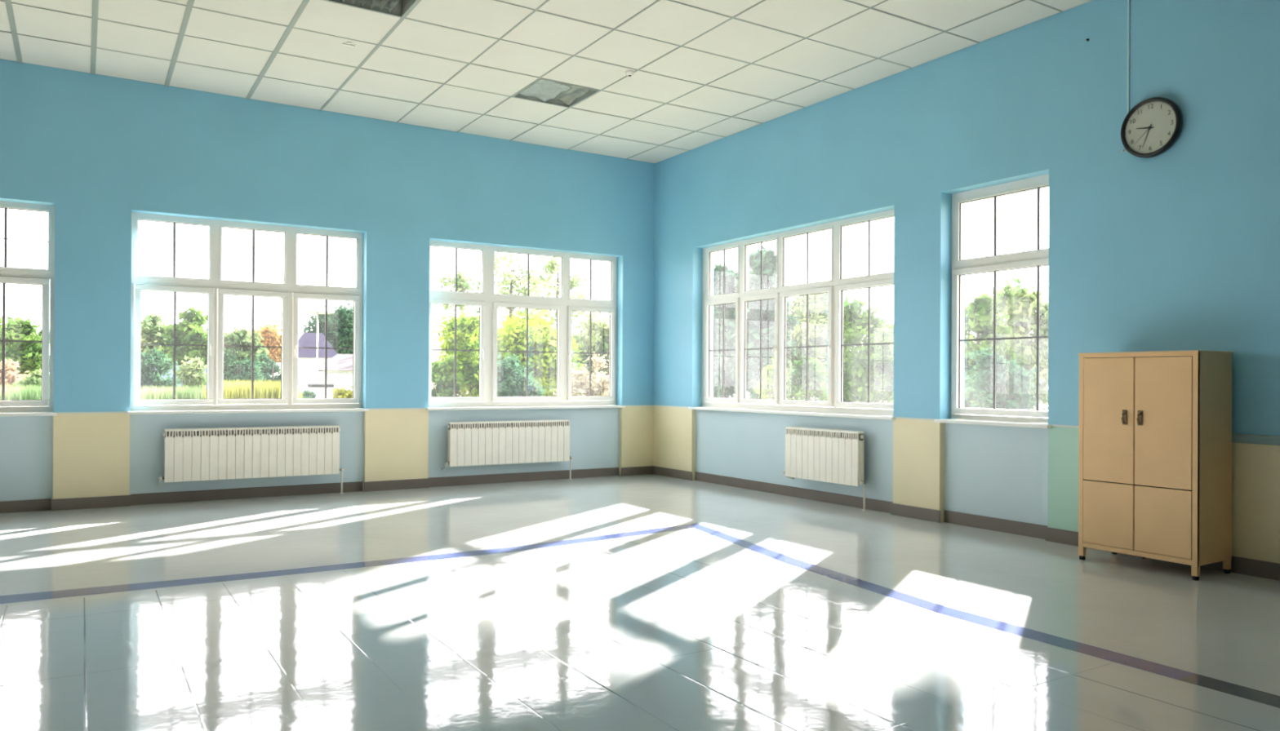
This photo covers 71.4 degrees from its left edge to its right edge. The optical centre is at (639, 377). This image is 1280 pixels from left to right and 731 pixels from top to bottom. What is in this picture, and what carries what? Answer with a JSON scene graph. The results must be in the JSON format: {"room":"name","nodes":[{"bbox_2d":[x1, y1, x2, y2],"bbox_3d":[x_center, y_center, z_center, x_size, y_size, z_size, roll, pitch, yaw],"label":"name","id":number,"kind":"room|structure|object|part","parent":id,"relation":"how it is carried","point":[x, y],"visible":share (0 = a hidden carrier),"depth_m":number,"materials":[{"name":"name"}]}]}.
{"room":"empty classroom","nodes":[
{"label":"empty classroom","id":0,"kind":"room"},
{"bbox_2d":[0,58,654,501],"bbox_3d":[-5.863,-1.006,10.158,14.880,4.910,0.380,0,0,-32],"label":"wall","id":1,"kind":"structure","parent":0,"point":[100,150],"depth_m":10.99,"materials":[{"name":"blue paint"}]},
{"bbox_2d":[0,200,56,416],"bbox_3d":[-7.506,-0.743,9.019,2.690,2.300,0.305,0,0,-32],"label":"window","id":2,"kind":"structure","parent":1,"relation":"in","point":[44,277],"depth_m":9.70,"materials":[{"name":"white plastic"}]},
{"bbox_3d":[-6.823,-0.380,9.545,0.815,1.389,0.070,0,0,-32],"label":"sash","id":3,"kind":"part","parent":2,"relation":"part of","materials":[{"name":"white plastic"}]},
{"bbox_3d":[-7.493,0.390,8.986,2.690,0.033,0.235,0,0,-32],"label":"sill","id":4,"kind":"part","parent":2,"relation":"part of","materials":[{"name":"white"}]},
{"bbox_2d":[127,212,368,414],"bbox_3d":[-4.672,-0.725,10.796,2.680,2.305,0.305,0,0,-32],"label":"window","id":5,"kind":"structure","parent":1,"relation":"in","point":[290,292],"depth_m":10.77,"materials":[{"name":"white plastic"}]},
{"bbox_3d":[-5.441,-0.368,10.411,0.822,1.386,0.070,0,0,-32],"label":"sash","id":6,"kind":"part","parent":5,"relation":"part of","materials":[{"name":"white plastic"}]},
{"bbox_3d":[-5.087,-0.331,10.559,0.028,0.160,0.060,0,0,-32],"label":"handle","id":7,"kind":"part","parent":5,"relation":"part of","materials":[{"name":"white plastic"}]},
{"bbox_3d":[-4.660,0.411,10.763,2.680,0.033,0.235,0,0,-32],"label":"sill","id":8,"kind":"part","parent":5,"relation":"part of","materials":[{"name":"white"}]},
{"bbox_3d":[-4.722,-0.363,10.862,0.790,1.386,0.070,0,0,-32],"label":"sash","id":9,"kind":"part","parent":5,"relation":"part of","materials":[{"name":"white plastic"}]},
{"bbox_3d":[-4.274,-0.325,11.069,0.028,0.160,0.060,0,0,-32],"label":"handle","id":10,"kind":"part","parent":5,"relation":"part of","materials":[{"name":"white plastic"}]},
{"bbox_3d":[-3.989,-0.358,11.322,0.814,1.386,0.070,0,0,-32],"label":"sash","id":11,"kind":"part","parent":5,"relation":"part of","materials":[{"name":"white plastic"}]},
{"bbox_2d":[158,425,344,493],"bbox_3d":[-4.617,1.028,10.691,2.059,0.860,0.188,0,0,-32],"label":"radiator","id":12,"kind":"object","parent":1,"relation":"attached to","point":[251,452],"visible":1,"depth_m":10.57,"materials":[{"name":"metal"}]},
{"bbox_2d":[0,466,653,513],"bbox_3d":[-5.951,1.386,9.913,14.500,0.125,0.084,0,0,-32],"label":"baseboard","id":13,"kind":"structure","parent":1,"relation":"attached to","point":[31,505],"depth_m":10.98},
{"bbox_2d":[441,419,573,479],"bbox_3d":[-1.819,1.044,12.446,1.924,0.870,0.188,0,0,-32],"label":"radiator","id":14,"kind":"object","parent":1,"relation":"attached to","point":[479,442],"visible":1,"depth_m":12.34,"materials":[{"name":"metal"}]},
{"bbox_2d":[426,240,625,410],"bbox_3d":[-1.588,-0.697,12.730,3.060,2.295,0.305,0,0,-32],"label":"window","id":15,"kind":"structure","parent":1,"relation":"in","point":[488,302],"depth_m":12.76,"materials":[{"name":"white plastic"}]},
{"bbox_3d":[-2.533,-0.362,12.235,0.825,1.396,0.070,0,0,-32],"label":"sash","id":16,"kind":"part","parent":15,"relation":"part of","materials":[{"name":"white plastic"}]},
{"bbox_3d":[-2.178,-0.324,12.384,0.028,0.160,0.060,0,0,-32],"label":"handle","id":17,"kind":"part","parent":15,"relation":"part of","materials":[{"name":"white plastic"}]},
{"bbox_3d":[-1.576,0.434,12.697,3.060,0.033,0.235,0,0,-32],"label":"sill","id":18,"kind":"part","parent":15,"relation":"part of","materials":[{"name":"white"}]},
{"bbox_3d":[-1.618,-0.355,12.809,1.082,1.396,0.070,0,0,-32],"label":"sash","id":19,"kind":"part","parent":15,"relation":"part of","materials":[{"name":"white plastic"}]},
{"bbox_3d":[-1.014,-0.316,13.113,0.028,0.160,0.060,0,0,-32],"label":"handle","id":20,"kind":"part","parent":15,"relation":"part of","materials":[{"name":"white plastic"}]},
{"bbox_3d":[-0.738,-0.348,13.361,0.796,1.396,0.070,0,0,-32],"label":"sash","id":21,"kind":"part","parent":15,"relation":"part of","materials":[{"name":"white plastic"}]},
{"bbox_2d":[56,404,1079,427],"bbox_3d":[-1.102,0.415,8.582,7.710,0.016,7.350,0,0,-32],"label":"trim","id":22,"kind":"structure","parent":1,"relation":"attached to","point":[1051,425],"depth_m":9.84,"materials":[{"name":"beige paint"}]},
{"bbox_2d":[0,0,1093,163],"bbox_3d":[-1.779,-3.564,3.394,15.180,0.450,16.180,0,0,-32],"label":"ceiling","id":23,"kind":"structure","parent":0,"point":[706,72],"depth_m":9.09,"materials":[{"name":"tile"}]},
{"bbox_2d":[342,41,355,47],"bbox_3d":[-2.903,-3.326,8.892,0.120,0.012,0.090,0,0,-32],"label":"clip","id":24,"kind":"object","parent":23,"relation":"attached to","point":[348,43],"visible":1,"depth_m":8.90,"materials":[{"name":"white plastic"}]},
{"bbox_2d":[324,0,417,17],"bbox_3d":[-2.329,-3.408,7.676,0.816,0.163,0.796,0,0,-32],"label":"ceiling light","id":25,"kind":"object","parent":23,"relation":"attached to","point":[399,8],"visible":1,"depth_m":8.05,"materials":[{"name":"silver metal"}]},
{"bbox_3d":[-2.532,-3.369,7.924,0.696,0.040,0.004,0,0,-32],"label":"cross blade","id":26,"kind":"part","parent":25,"relation":"part of","materials":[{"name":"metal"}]},
{"bbox_3d":[-2.233,-3.358,7.736,0.024,0.051,0.756,0,0,-32],"label":"blade","id":27,"kind":"part","parent":25,"relation":"part of","materials":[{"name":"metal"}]},
{"bbox_3d":[-2.163,-3.357,7.780,0.024,0.051,0.756,0,0,-32],"label":"blade","id":28,"kind":"part","parent":25,"relation":"part of","materials":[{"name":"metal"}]},
{"bbox_3d":[-2.094,-3.357,7.824,0.024,0.051,0.756,0,0,-32],"label":"blade","id":29,"kind":"part","parent":25,"relation":"part of","materials":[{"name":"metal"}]},
{"bbox_2d":[512,77,599,107],"bbox_3d":[-0.985,-3.382,10.407,0.756,0.182,0.756,0,0,-32],"label":"ceiling light","id":30,"kind":"object","parent":23,"relation":"attached to","point":[543,91],"visible":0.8,"depth_m":10.46,"materials":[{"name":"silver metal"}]},
{"bbox_2d":[520,80,571,102],"bbox_3d":[-1.129,-3.334,10.335,0.396,0.084,0.686,0,0,-32],"label":"diffuser","id":31,"kind":"object","parent":30,"relation":"attached to","point":[541,91],"depth_m":10.37,"materials":[{"name":"grey plastic"}]},
{"bbox_2d":[625,70,634,76],"bbox_3d":[-0.110,-3.293,9.670,0.100,0.044,0.100,0,0,-32],"label":"smoke detector","id":32,"kind":"object","parent":23,"relation":"attached to","point":[629,73],"visible":1,"depth_m":9.64,"materials":[{"name":"white plastic"}]},
{"bbox_2d":[0,474,1279,730],"bbox_3d":[-1.808,1.601,3.378,15.180,0.300,16.180,0,0,-32],"label":"floor","id":33,"kind":"structure","parent":0,"point":[692,629],"depth_m":5.36,"materials":[{"name":"tile"}]},
{"bbox_2d":[0,523,1279,708],"bbox_3d":[-1.620,1.445,1.028,12.200,0.003,11.200,0,0,-32],"label":"floor line","id":34,"kind":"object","parent":33,"relation":"on","point":[1264,698],"depth_m":6.04,"materials":[{"name":"paint"}]},
{"bbox_2d":[1078,350,1232,581],"bbox_3d":[4.040,0.649,7.038,0.556,1.690,0.930,0,0,-32],"label":"tall cabinet","id":35,"kind":"object","parent":33,"relation":"on","point":[1155,454],"visible":1,"depth_m":6.77,"materials":[{"name":"beige paint"}]},
{"bbox_3d":[3.625,1.425,7.295,0.043,0.076,0.042,0,0,-32],"label":"leg","id":36,"kind":"part","parent":35,"relation":"part of","materials":[{"name":"beige paint"}]},
{"bbox_3d":[3.733,1.093,7.099,0.021,0.502,0.410,0,0,-32],"label":"door","id":37,"kind":"part","parent":35,"relation":"part of","materials":[{"name":"beige paint"}]},
{"bbox_3d":[3.737,0.340,7.101,0.021,0.987,0.410,0,0,-32],"label":"door","id":38,"kind":"part","parent":35,"relation":"part of","materials":[{"name":"beige paint"}]},
{"bbox_3d":[3.783,0.315,6.968,0.042,0.116,0.038,0,0,-32],"label":"handle","id":39,"kind":"part","parent":35,"relation":"part of","materials":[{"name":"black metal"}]},
{"bbox_3d":[3.847,0.315,6.867,0.042,0.116,0.038,0,0,-32],"label":"handle","id":40,"kind":"part","parent":35,"relation":"part of","materials":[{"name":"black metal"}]},
{"bbox_3d":[3.958,1.093,6.740,0.021,0.502,0.420,0,0,-32],"label":"door","id":41,"kind":"part","parent":35,"relation":"part of","materials":[{"name":"beige paint"}]},
{"bbox_3d":[3.962,0.340,6.743,0.021,0.987,0.420,0,0,-32],"label":"door","id":42,"kind":"part","parent":35,"relation":"part of","materials":[{"name":"beige paint"}]},
{"bbox_3d":[4.090,1.425,6.553,0.043,0.076,0.042,0,0,-32],"label":"leg","id":43,"kind":"part","parent":35,"relation":"part of","materials":[{"name":"beige paint"}]},
{"bbox_3d":[4.484,1.428,6.800,0.043,0.076,0.042,0,0,-32],"label":"leg","id":44,"kind":"part","parent":35,"relation":"part of","materials":[{"name":"beige paint"}]},
{"bbox_2d":[653,0,1279,563],"bbox_3d":[4.497,-0.958,7.283,0.380,4.910,15.500,0,0,-32],"label":"wall","id":45,"kind":"structure","parent":0,"point":[1177,249],"depth_m":8.21,"materials":[{"name":"blue paint"}]},
{"bbox_2d":[688,208,895,420],"bbox_3d":[1.843,-0.705,11.338,0.305,2.340,3.830,0,0,-32],"label":"window","id":46,"kind":"structure","parent":45,"relation":"in","point":[835,287],"depth_m":11.46,"materials":[{"name":"white plastic"}]},
{"bbox_3d":[1.167,-0.369,12.567,0.070,1.454,0.780,0,0,-32],"label":"sash","id":47,"kind":"part","parent":46,"relation":"part of","materials":[{"name":"white plastic"}]},
{"bbox_3d":[1.601,-0.369,11.876,0.070,1.454,0.784,0,0,-32],"label":"sash","id":48,"kind":"part","parent":46,"relation":"part of","materials":[{"name":"white plastic"}]},
{"bbox_3d":[1.739,-0.334,11.537,0.059,0.160,0.028,0,0,-32],"label":"handle","id":49,"kind":"part","parent":46,"relation":"part of","materials":[{"name":"white plastic"}]},
{"bbox_3d":[1.807,0.449,11.316,0.235,0.033,3.830,0,0,-32],"label":"sill","id":50,"kind":"part","parent":46,"relation":"part of","materials":[{"name":"white"}]},
{"bbox_3d":[2.078,-0.369,11.115,0.070,1.454,0.948,0,0,-32],"label":"sash","id":51,"kind":"part","parent":46,"relation":"part of","materials":[{"name":"white plastic"}]},
{"bbox_3d":[2.260,-0.334,10.707,0.059,0.160,0.028,0,0,-32],"label":"handle","id":52,"kind":"part","parent":46,"relation":"part of","materials":[{"name":"white plastic"}]},
{"bbox_3d":[2.625,-0.369,10.242,0.070,1.454,0.986,0,0,-32],"label":"sash","id":53,"kind":"part","parent":46,"relation":"part of","materials":[{"name":"white plastic"}]},
{"bbox_2d":[782,426,866,511],"bbox_3d":[2.197,1.052,10.529,0.188,0.885,1.344,0,0,-32],"label":"radiator","id":54,"kind":"object","parent":45,"relation":"attached to","point":[836,456],"visible":1,"depth_m":10.41,"materials":[{"name":"metal"}]},
{"bbox_2d":[653,466,1279,581],"bbox_3d":[4.347,1.434,7.190,0.084,0.125,15.500,0,0,-32],"label":"baseboard","id":55,"kind":"structure","parent":45,"relation":"attached to","point":[1262,569],"depth_m":9.20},
{"bbox_2d":[933,173,1050,428],"bbox_3d":[3.496,-0.719,8.703,0.305,2.370,1.270,0,0,-32],"label":"window","id":56,"kind":"structure","parent":45,"relation":"in","point":[1037,258],"depth_m":8.84,"materials":[{"name":"white plastic"}]},
{"bbox_3d":[3.460,0.450,8.681,0.235,0.033,1.270,0,0,-32],"label":"sill","id":57,"kind":"part","parent":56,"relation":"part of","materials":[{"name":"white"}]},
{"bbox_3d":[3.564,-0.368,8.746,0.070,1.494,1.154,0,0,-32],"label":"sash","id":58,"kind":"part","parent":56,"relation":"part of","materials":[{"name":"white plastic"}]},
{"bbox_2d":[1127,0,1129,113],"bbox_3d":[4.128,-2.749,7.524,0.012,1.090,0.014,0,0,-32],"label":"cable cover","id":59,"kind":"object","parent":45,"relation":"attached to","point":[1128,1],"visible":1,"depth_m":7.52,"materials":[{"name":"teal paint"}]},
{"bbox_2d":[1120,97,1182,158],"bbox_3d":[4.207,-2.054,7.333,0.072,0.486,0.489,0,0,-32],"label":"wall clock","id":60,"kind":"object","parent":45,"relation":"attached to","point":[1151,127],"visible":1,"depth_m":7.32,"materials":[{"name":"black plastic"}]},
{"bbox_2d":[1231,435,1279,445],"bbox_3d":[6.271,0.472,4.058,0.024,0.060,8.150,0,0,-32],"label":"trim","id":61,"kind":"structure","parent":45,"relation":"attached to","point":[1235,438],"depth_m":6.67,"materials":[{"name":"teal"}]},
{"label":"outside","id":62,"kind":"structure","parent":0,"visible":0},
{"bbox_2d":[728,391,1048,423],"bbox_3d":[-9.922,2.247,48.703,260.000,0.500,230.000,0,0,-32],"label":"ground","id":63,"kind":"structure","parent":62,"point":[1041,406],"depth_m":73.77,"materials":[{"name":"white"}]},
{"bbox_2d":[0,316,13,345],"bbox_3d":[-21.532,-0.170,28.815,2.713,4.089,2.844,0,0,39],"label":"tree","id":64,"kind":"object","parent":63,"relation":"on","point":[1,318],"visible":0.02,"depth_m":29.10,"materials":[{"name":"green plant"}]},
{"bbox_2d":[0,359,29,389],"bbox_3d":[-15.611,0.708,22.055,1.111,2.355,1.006,0,0,29],"label":"shrub","id":65,"kind":"object","parent":63,"relation":"on","point":[11,372],"visible":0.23,"depth_m":21.92,"materials":[{"name":"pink plant"}]},
{"bbox_2d":[0,383,48,413],"bbox_3d":[-12.722,1.003,17.878,2.247,1.765,2.655,0,0,-37],"label":"grass","id":66,"kind":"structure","parent":63,"relation":"on","point":[13,393],"depth_m":17.34,"materials":[{"name":"green plant"}]},
{"bbox_2d":[0,315,49,379],"bbox_3d":[-19.358,-0.025,27.799,1.981,3.816,1.706,0,0,30],"label":"tree","id":67,"kind":"object","parent":63,"relation":"on","point":[28,355],"visible":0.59,"depth_m":27.64,"materials":[{"name":"green plant"}]},
{"bbox_2d":[7,368,49,389],"bbox_3d":[-14.659,0.837,21.496,1.436,2.106,1.278,0,0,-32],"label":"shrub","id":68,"kind":"object","parent":63,"relation":"on","point":[35,378],"visible":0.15,"depth_m":21.33,"materials":[{"name":"green plant"}]},
{"bbox_2d":[34,328,49,373],"bbox_3d":[-21.324,0.031,31.555,1.256,3.707,1.105,0,0,-14],"label":"tree","id":69,"kind":"object","parent":63,"relation":"on","point":[39,333],"visible":0.02,"depth_m":31.34,"materials":[{"name":"green plant"}]},
{"bbox_2d":[133,311,172,357],"bbox_3d":[-19.069,-0.362,35.176,2.467,4.540,2.520,0,0,-32],"label":"tree","id":70,"kind":"object","parent":63,"relation":"on","point":[152,327],"visible":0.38,"depth_m":34.72,"materials":[{"name":"green plant"}]},
{"bbox_2d":[140,346,180,388],"bbox_3d":[-14.184,0.489,25.907,1.818,2.835,1.754,0,0,-1],"label":"shrub","id":71,"kind":"object","parent":63,"relation":"on","point":[149,376],"visible":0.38,"depth_m":25.72,"materials":[{"name":"green plant"}]},
{"bbox_2d":[132,385,206,411],"bbox_3d":[-10.139,1.031,18.958,2.240,1.745,1.649,0,0,-32],"label":"grass","id":72,"kind":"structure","parent":63,"relation":"on","point":[182,393],"depth_m":18.66,"materials":[{"name":"green plant"}]},
{"bbox_2d":[145,365,206,388],"bbox_3d":[-15.556,0.757,29.188,2.584,2.296,0.200,0,0,-28],"label":"wall","id":73,"kind":"structure","parent":63,"relation":"on","point":[170,372],"depth_m":29.20,"materials":[{"name":"white"}]},
{"bbox_2d":[157,306,207,365],"bbox_3d":[-16.145,-0.342,32.251,2.450,4.514,2.033,0,0,42],"label":"tree","id":74,"kind":"object","parent":63,"relation":"on","point":[190,331],"visible":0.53,"depth_m":31.68,"materials":[{"name":"green plant"}]},
{"bbox_2d":[164,355,206,392],"bbox_3d":[-11.298,0.679,22.313,1.186,2.463,1.151,0,0,4],"label":"shrub","id":75,"kind":"object","parent":63,"relation":"on","point":[192,371],"visible":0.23,"depth_m":22.14,"materials":[{"name":"green plant"}]},
{"bbox_2d":[223,341,266,385],"bbox_3d":[-11.629,0.434,25.507,1.669,2.969,1.462,0,0,-17],"label":"shrub","id":76,"kind":"object","parent":63,"relation":"on","point":[233,371],"visible":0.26,"depth_m":25.38,"materials":[{"name":"green plant"}]},
{"bbox_2d":[223,318,269,368],"bbox_3d":[-15.688,-0.179,34.779,2.227,4.209,2.455,0,0,-32],"label":"tree","id":77,"kind":"object","parent":63,"relation":"on","point":[242,337],"visible":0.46,"depth_m":34.17,"materials":[{"name":"green plant"}]},
{"bbox_2d":[200,379,305,410],"bbox_3d":[-7.964,0.972,18.319,1.958,1.882,1.664,0,0,-25],"label":"grass","id":78,"kind":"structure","parent":63,"relation":"on","point":[239,390],"depth_m":17.92,"materials":[{"name":"yellow plant"}]},
{"bbox_2d":[253,319,281,362],"bbox_3d":[-21.660,-0.712,51.656,3.210,5.313,2.892,0,0,-44],"label":"tree","id":79,"kind":"object","parent":63,"relation":"on","point":[270,334],"visible":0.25,"depth_m":51.10,"materials":[{"name":"orange plant"}]},
{"bbox_2d":[254,352,280,384],"bbox_3d":[-13.048,0.527,31.444,1.394,2.804,1.463,0,0,-40],"label":"shrub","id":80,"kind":"object","parent":63,"relation":"on","point":[269,367],"visible":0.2,"depth_m":31.19,"materials":[{"name":"green plant"}]},
{"bbox_3d":[-13.116,0.732,31.301,0.576,2.392,0.365,0,0,27],"label":"stem","id":81,"kind":"part","parent":80,"relation":"part of","materials":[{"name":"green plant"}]},
{"bbox_2d":[257,362,280,377],"bbox_3d":[-18.524,0.601,44.816,2.153,2.673,5.600,0,0,-22],"label":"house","id":82,"kind":"structure","parent":63,"relation":"on","point":[277,363],"depth_m":42.64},
{"bbox_2d":[298,389,316,398],"bbox_3d":[-7.853,1.097,20.954,0.738,1.654,0.618,0,0,3],"label":"shrub","id":83,"kind":"object","parent":63,"relation":"on","point":[306,394],"visible":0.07,"depth_m":20.98,"materials":[{"name":"green plant"}]},
{"bbox_2d":[297,333,337,392],"bbox_3d":[-14.657,-0.022,39.885,2.183,3.930,5.600,0,0,-20],"label":"house","id":84,"kind":"structure","parent":63,"relation":"on","point":[307,357],"depth_m":37.61,"materials":[{"name":"stone"}]},
{"bbox_2d":[300,306,334,383],"bbox_3d":[-10.226,-0.157,28.203,1.020,4.176,1.020,0,0,-32],"label":"patio umbrella","id":85,"kind":"object","parent":63,"relation":"on","point":[316,310],"visible":0.53,"depth_m":28.18,"materials":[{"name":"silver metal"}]},
{"bbox_2d":[307,383,333,398],"bbox_3d":[-7.769,1.044,21.652,0.500,1.760,0.590,0,0,-32],"label":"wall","id":86,"kind":"structure","parent":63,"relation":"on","point":[318,389],"depth_m":21.43,"materials":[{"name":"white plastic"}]},
{"bbox_3d":[-7.762,0.204,21.650,0.500,0.080,0.580,0,0,-32],"label":"lid","id":87,"kind":"part","parent":86,"relation":"part of","materials":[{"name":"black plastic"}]},
{"bbox_2d":[299,302,353,354],"bbox_3d":[-17.870,-1.312,53.033,4.546,6.564,4.605,0,0,-3],"label":"tree","id":88,"kind":"object","parent":63,"relation":"on","point":[340,323],"visible":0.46,"depth_m":52.05,"materials":[{"name":"green plant"}]},
{"bbox_2d":[314,354,353,391],"bbox_3d":[-11.001,0.536,33.739,2.368,2.818,5.600,0,0,-18],"label":"house","id":89,"kind":"structure","parent":63,"relation":"on","point":[340,367],"depth_m":31.31,"materials":[{"name":"white paint"}]},
{"bbox_2d":[332,386,352,408],"bbox_3d":[-7.638,1.082,22.799,1.144,1.702,1.296,0,0,-32],"label":"shrub","id":90,"kind":"object","parent":63,"relation":"on","point":[336,393],"visible":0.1,"depth_m":22.59,"materials":[{"name":"yellow plant"}]},
{"bbox_2d":[431,355,464,402],"bbox_3d":[-5.199,0.666,23.455,1.200,2.562,1.491,0,0,19],"label":"shrub","id":91,"kind":"object","parent":63,"relation":"on","point":[441,376],"visible":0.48,"depth_m":23.13,"materials":[{"name":"green plant"}]},
{"bbox_2d":[431,322,478,407],"bbox_3d":[-11.162,-0.637,53.316,4.090,5.283,5.600,0,0,-12],"label":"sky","id":92,"kind":"structure","parent":63,"relation":"on","point":[435,329],"depth_m":50.67,"materials":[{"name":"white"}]},
{"bbox_2d":[438,311,479,407],"bbox_3d":[-5.169,0.016,26.523,2.034,3.883,2.128,0,0,12],"label":"tree","id":93,"kind":"object","parent":63,"relation":"on","point":[467,327],"visible":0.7,"depth_m":25.95,"materials":[{"name":"green plant"}]},
{"bbox_2d":[438,267,480,396],"bbox_3d":[-6.432,-1.025,32.403,1.874,5.987,2.387,0,0,-32],"label":"tree","id":94,"kind":"object","parent":63,"relation":"on","point":[462,285],"visible":0.3,"depth_m":32.27,"materials":[{"name":"green plant"}]},
{"bbox_2d":[467,252,554,328],"bbox_3d":[-5.868,-1.908,39.804,3.936,7.806,4.103,0,0,-32],"label":"tree","id":95,"kind":"object","parent":63,"relation":"on","point":[511,280],"visible":0.53,"depth_m":39.60,"materials":[{"name":"green plant"}]},
{"bbox_2d":[474,353,550,407],"bbox_3d":[-3.163,0.674,21.792,1.507,2.561,1.742,0,0,36],"label":"shrub","id":96,"kind":"object","parent":63,"relation":"on","point":[511,378],"visible":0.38,"depth_m":21.44,"materials":[{"name":"green plant"}]},
{"bbox_2d":[473,309,585,407],"bbox_3d":[-3.047,0.064,24.795,3.073,4.060,3.091,0,0,-5],"label":"tree","id":97,"kind":"object","parent":63,"relation":"on","point":[513,335],"visible":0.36,"depth_m":24.36,"materials":[{"name":"green plant"}]},
{"bbox_2d":[523,256,595,333],"bbox_3d":[-4.512,-2.587,48.782,3.733,9.234,4.076,0,0,-32],"label":"tree","id":98,"kind":"object","parent":63,"relation":"on","point":[551,265],"visible":0.3,"depth_m":48.38,"materials":[{"name":"green plant"}]},
{"bbox_2d":[552,351,608,395],"bbox_3d":[-1.229,0.651,22.929,2.007,2.635,1.696,0,0,-32],"label":"shrub","id":99,"kind":"object","parent":63,"relation":"on","point":[599,382],"visible":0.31,"depth_m":22.63,"materials":[{"name":"beige plant"}]},
{"bbox_2d":[572,312,609,395],"bbox_3d":[-1.534,-0.320,35.028,3.058,4.647,2.671,0,0,-14],"label":"tree","id":100,"kind":"object","parent":63,"relation":"on","point":[599,327],"visible":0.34,"depth_m":34.32,"materials":[{"name":"green plant"}]},
{"bbox_2d":[713,262,748,408],"bbox_3d":[3.087,-1.124,32.859,2.427,6.293,2.561,0,0,-29],"label":"tree","id":101,"kind":"object","parent":63,"relation":"on","point":[731,276],"visible":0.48,"depth_m":32.15,"materials":[{"name":"green plant"}]},
{"bbox_2d":[730,246,800,399],"bbox_3d":[3.493,-0.844,24.753,1.817,5.687,1.805,0,0,-32],"label":"tree","id":102,"kind":"object","parent":63,"relation":"on","point":[769,259],"visible":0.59,"depth_m":24.31,"materials":[{"name":"green plant"}]},
{"bbox_2d":[751,355,790,410],"bbox_3d":[3.248,0.716,21.778,1.035,2.543,1.001,0,0,-44],"label":"shrub","id":103,"kind":"object","parent":63,"relation":"on","point":[767,384],"visible":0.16,"depth_m":21.67,"materials":[{"name":"green plant"}]},
{"bbox_3d":[3.190,0.882,21.773,0.210,2.210,0.365,0,0,19],"label":"stem","id":104,"kind":"part","parent":103,"relation":"part of","materials":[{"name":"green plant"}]},
{"bbox_2d":[784,353,837,413],"bbox_3d":[3.874,0.719,20.701,1.593,2.542,1.464,0,0,-25],"label":"shrub","id":105,"kind":"object","parent":63,"relation":"on","point":[817,379],"visible":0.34,"depth_m":20.42,"materials":[{"name":"green plant"}]},
{"bbox_3d":[3.936,1.018,20.571,0.470,1.943,0.587,0,0,38],"label":"stem","id":106,"kind":"part","parent":105,"relation":"part of","materials":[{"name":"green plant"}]},
{"bbox_2d":[787,280,848,397],"bbox_3d":[7.448,-1.106,39.391,4.100,6.346,4.968,0,0,10],"label":"tree","id":107,"kind":"object","parent":63,"relation":"on","point":[818,313],"visible":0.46,"depth_m":38.10,"materials":[{"name":"green plant"}]},
{"bbox_2d":[821,297,893,415],"bbox_3d":[6.354,-0.126,25.235,2.516,4.287,2.524,0,0,-3],"label":"tree","id":108,"kind":"object","parent":63,"relation":"on","point":[855,323],"visible":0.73,"depth_m":24.61,"materials":[{"name":"green plant"}]},
{"bbox_2d":[880,321,893,403],"bbox_3d":[12.210,-0.300,42.329,3.595,4.806,3.496,0,0,-41],"label":"tree","id":109,"kind":"object","parent":63,"relation":"on","point":[886,328],"visible":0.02,"depth_m":41.70,"materials":[{"name":"green plant"}]},
{"bbox_2d":[964,292,1029,408],"bbox_3d":[8.550,-0.048,22.486,2.257,4.137,2.418,0,0,-32],"label":"tree","id":110,"kind":"object","parent":63,"relation":"on","point":[979,313],"visible":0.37,"depth_m":22.08,"materials":[{"name":"green plant"}]},
{"bbox_2d":[964,346,1043,423],"bbox_3d":[7.027,0.692,17.704,1.838,2.612,1.771,0,0,21],"label":"shrub","id":111,"kind":"object","parent":63,"relation":"on","point":[982,382],"visible":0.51,"depth_m":17.30,"materials":[{"name":"green plant"}]},
{"bbox_3d":[7.219,0.948,17.652,0.536,2.101,0.755,0,0,-21],"label":"stem","id":112,"kind":"part","parent":111,"relation":"part of","materials":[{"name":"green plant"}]},
{"bbox_2d":[990,277,1048,410],"bbox_3d":[10.368,-0.331,23.874,2.471,4.731,2.782,0,0,3],"label":"tree","id":113,"kind":"object","parent":63,"relation":"on","point":[1021,304],"visible":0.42,"depth_m":23.40,"materials":[{"name":"green plant"}]}
]}

